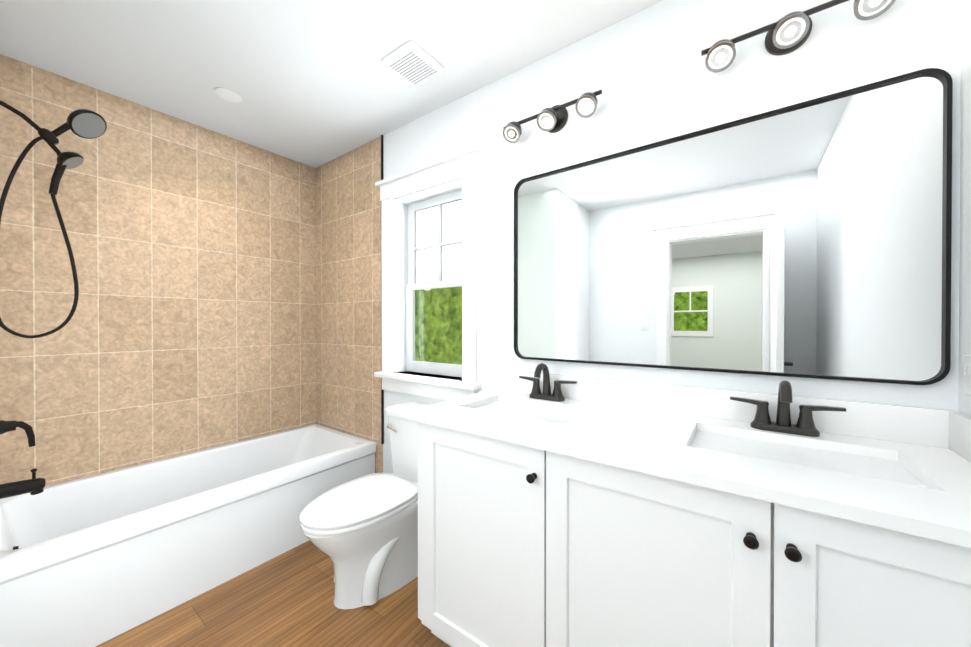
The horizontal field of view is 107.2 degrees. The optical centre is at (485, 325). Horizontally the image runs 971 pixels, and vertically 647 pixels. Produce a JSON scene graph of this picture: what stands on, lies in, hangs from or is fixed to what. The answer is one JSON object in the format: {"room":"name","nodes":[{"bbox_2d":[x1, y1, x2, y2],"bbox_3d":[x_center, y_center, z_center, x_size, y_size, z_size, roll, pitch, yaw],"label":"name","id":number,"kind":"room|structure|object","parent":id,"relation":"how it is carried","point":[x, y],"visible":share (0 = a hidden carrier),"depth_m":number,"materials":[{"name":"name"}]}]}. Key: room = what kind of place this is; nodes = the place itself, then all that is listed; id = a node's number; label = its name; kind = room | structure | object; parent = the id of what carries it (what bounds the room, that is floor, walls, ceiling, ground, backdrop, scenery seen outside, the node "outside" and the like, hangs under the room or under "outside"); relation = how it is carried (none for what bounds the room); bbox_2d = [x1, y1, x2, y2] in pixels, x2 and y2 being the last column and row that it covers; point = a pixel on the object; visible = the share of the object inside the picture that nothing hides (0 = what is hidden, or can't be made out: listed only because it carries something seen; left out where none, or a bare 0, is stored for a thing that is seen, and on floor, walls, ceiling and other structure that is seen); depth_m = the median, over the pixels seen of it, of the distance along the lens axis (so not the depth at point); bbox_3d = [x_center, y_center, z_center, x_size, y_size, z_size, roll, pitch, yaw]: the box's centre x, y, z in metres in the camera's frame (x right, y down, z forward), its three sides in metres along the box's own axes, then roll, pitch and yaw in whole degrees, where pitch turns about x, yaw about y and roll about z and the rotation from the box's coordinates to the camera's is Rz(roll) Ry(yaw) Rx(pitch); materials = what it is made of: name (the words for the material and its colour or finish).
{"room":"bathroom","nodes":[
{"label":"bathroom","id":0,"kind":"room"},
{"bbox_2d":[96,540,450,646],"bbox_3d":[-0.740,1.254,0.935,3.500,0.060,2.664,0,0,36],"label":"floor","id":1,"kind":"structure","parent":0,"point":[285,599],"depth_m":1.50,"materials":[{"name":"brown wood"}]},
{"bbox_2d":[0,424,375,646],"bbox_3d":[-1.478,0.995,1.990,0.760,0.445,1.520,0,0,36],"label":"bathtub","id":2,"kind":"object","parent":1,"relation":"on","point":[94,560],"visible":0.94,"depth_m":1.65,"materials":[{"name":"white ceramic"}]},
{"bbox_2d":[300,402,428,608],"bbox_3d":[-0.507,0.839,1.747,0.430,0.760,0.765,0,0,36],"label":"toilet","id":3,"kind":"object","parent":1,"relation":"on","point":[361,532],"visible":0.81,"depth_m":1.59,"materials":[{"name":"white ceramic"}]},
{"bbox_2d":[406,417,970,646],"bbox_3d":[0.478,0.786,1.136,1.462,0.873,0.598,0,0,36],"label":"bathroom vanity","id":4,"kind":"object","parent":1,"relation":"on","point":[593,512],"depth_m":0.87,"materials":[{"name":"white painted wood"},{"name":"oil rubbed bronze"}]},
{"bbox_2d":[406,389,970,540],"bbox_3d":[0.473,0.336,1.144,1.482,0.027,0.586,0,0,36],"label":"countertop","id":5,"kind":"structure","parent":4,"relation":"on","point":[938,498],"depth_m":0.90,"materials":[{"name":"white stone"}]},
{"bbox_2d":[519,363,576,401],"bbox_3d":[0.247,0.239,1.540,0.272,0.161,0.133,0,0,36],"label":"faucet","id":6,"kind":"object","parent":5,"relation":"on","point":[546,394],"visible":1,"depth_m":1.55,"materials":[{"name":"brown metal"}]},
{"bbox_2d":[730,380,845,436],"bbox_3d":[0.894,0.242,1.069,0.272,0.161,0.133,0,0,36],"label":"faucet","id":7,"kind":"object","parent":5,"relation":"on","point":[804,425],"visible":0.98,"depth_m":1.08,"materials":[{"name":"brown metal"}]},
{"bbox_2d":[698,429,913,480],"bbox_3d":[0.804,0.412,0.947,0.462,0.147,0.287,0,0,36],"label":"sink","id":8,"kind":"object","parent":5,"relation":"in","point":[878,463],"depth_m":0.98,"materials":[{"name":"white ceramic"}]},
{"bbox_2d":[0,0,662,167],"bbox_3d":[-0.740,-1.262,0.921,3.500,0.060,2.664,0,0,36],"label":"ceiling","id":9,"kind":"structure","parent":0,"point":[314,83],"depth_m":1.61,"materials":[{"name":"white paint"}]},
{"bbox_2d":[213,87,241,102],"bbox_3d":[-1.378,-1.232,1.914,0.124,0.010,0.124,0,0,36],"label":"recessed light","id":10,"kind":"object","parent":9,"relation":"in","point":[226,94],"visible":1,"depth_m":1.91,"materials":[{"name":"white plastic"}]},
{"bbox_2d":[382,41,443,86],"bbox_3d":[-0.341,-1.225,1.692,0.216,0.021,0.216,0,0,36],"label":"fan","id":11,"kind":"object","parent":9,"relation":"attached to","point":[413,63],"visible":0.98,"depth_m":1.67,"materials":[{"name":"white plastic"}]},
{"bbox_2d":[315,0,960,473],"bbox_3d":[0.060,-0.009,1.901,3.350,2.455,0.150,0,0,36],"label":"wall","id":12,"kind":"structure","parent":0,"point":[649,74],"depth_m":1.50,"materials":[{"name":"white paint"}]},
{"bbox_2d":[381,135,383,443],"bbox_3d":[-1.116,-0.231,1.719,0.012,2.009,1.523,0,0,36],"label":"trim","id":13,"kind":"structure","parent":12,"relation":"attached to","point":[382,392],"depth_m":2.33,"materials":[{"name":"black metal"}]},
{"bbox_2d":[374,145,481,400],"bbox_3d":[-0.326,-0.255,2.143,0.824,1.337,0.210,0,0,36],"label":"window","id":14,"kind":"structure","parent":12,"relation":"in","point":[415,189],"depth_m":2.20,"materials":[{"name":"white wood"}]},
{"bbox_2d":[503,89,601,142],"bbox_3d":[0.279,-0.919,1.560,0.460,0.138,0.134,0,0,36],"label":"sconce","id":15,"kind":"object","parent":12,"relation":"attached to","point":[553,119],"visible":1,"depth_m":1.54,"materials":[{"name":"brown metal"}]},
{"bbox_2d":[492,369,945,448],"bbox_3d":[0.640,0.271,1.372,1.482,0.100,0.020,0,0,36],"label":"backsplash","id":16,"kind":"structure","parent":12,"relation":"attached to","point":[916,425],"depth_m":1.20,"materials":[{"name":"white stone"}]},
{"bbox_2d":[514,68,952,384],"bbox_3d":[0.684,-0.267,1.339,1.340,0.853,0.021,0,0,36],"label":"mirror","id":17,"kind":"object","parent":12,"relation":"attached to","point":[812,238],"visible":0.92,"depth_m":1.17,"materials":[{"name":"clear glass"}]},
{"bbox_2d":[701,0,895,71],"bbox_3d":[0.927,-0.916,1.090,0.460,0.138,0.134,0,0,36],"label":"sconce","id":18,"kind":"object","parent":12,"relation":"attached to","point":[789,33],"visible":1,"depth_m":1.08,"materials":[{"name":"brown metal"}]},
{"bbox_2d":[958,0,970,415],"bbox_3d":[0.615,0.002,-0.056,0.150,2.455,2.364,0,0,36],"label":"wall","id":19,"kind":"structure","parent":0,"point":[964,407],"depth_m":0.92,"materials":[{"name":"white paint"}]},
{"bbox_2d":[946,410,970,464],"bbox_3d":[1.060,0.275,0.707,0.020,0.100,0.560,0,0,36],"label":"backsplash","id":20,"kind":"structure","parent":19,"relation":"attached to","point":[958,424],"depth_m":0.90,"materials":[{"name":"white stone"}]},
{"bbox_2d":[962,355,970,403],"bbox_3d":[1.202,0.134,0.888,0.008,0.118,0.072,0,0,36],"label":"electrical outlet","id":21,"kind":"object","parent":19,"relation":"attached to","point":[966,378],"visible":0.98,"depth_m":0.90,"materials":[{"name":"white plastic"}]},
{"bbox_3d":[-2.037,-0.004,0.836,1.510,2.455,0.990,0,0,36],"label":"wall","id":22,"kind":"structure","parent":0,"visible":0},
{"bbox_2d":[0,420,35,446],"bbox_3d":[-1.891,0.402,1.422,0.176,0.183,0.126,0,0,36],"label":"tub valve","id":23,"kind":"object","parent":22,"relation":"attached to","point":[7,426],"visible":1,"depth_m":1.44,"materials":[{"name":"black metal"}]},
{"bbox_2d":[0,468,45,498],"bbox_3d":[-1.883,0.640,1.434,0.068,0.104,0.154,0,0,36],"label":"tub spout","id":24,"kind":"object","parent":22,"relation":"attached to","point":[34,485],"visible":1,"depth_m":1.44,"materials":[{"name":"black metal"}]},
{"bbox_2d":[0,100,106,337],"bbox_3d":[-1.827,-0.448,1.502,0.110,1.000,0.337,0,0,36],"label":"shower head","id":25,"kind":"object","parent":22,"relation":"attached to","point":[86,123],"visible":1,"depth_m":1.52},
{"bbox_2d":[0,54,315,485],"bbox_3d":[-1.833,-0.012,2.273,0.150,2.455,1.774,0,0,36],"label":"wall tile","id":26,"kind":"structure","parent":22,"relation":"attached to","point":[189,326],"depth_m":2.02,"materials":[{"name":"beige tile"}]},
{"label":"outside","id":27,"kind":"structure","parent":0,"visible":0},
{"bbox_2d":[415,200,461,364],"bbox_3d":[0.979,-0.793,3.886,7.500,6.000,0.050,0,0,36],"label":"window glass","id":28,"kind":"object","parent":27,"point":[423,255],"depth_m":5.05,"materials":[{"name":"clear glass"}]}
]}

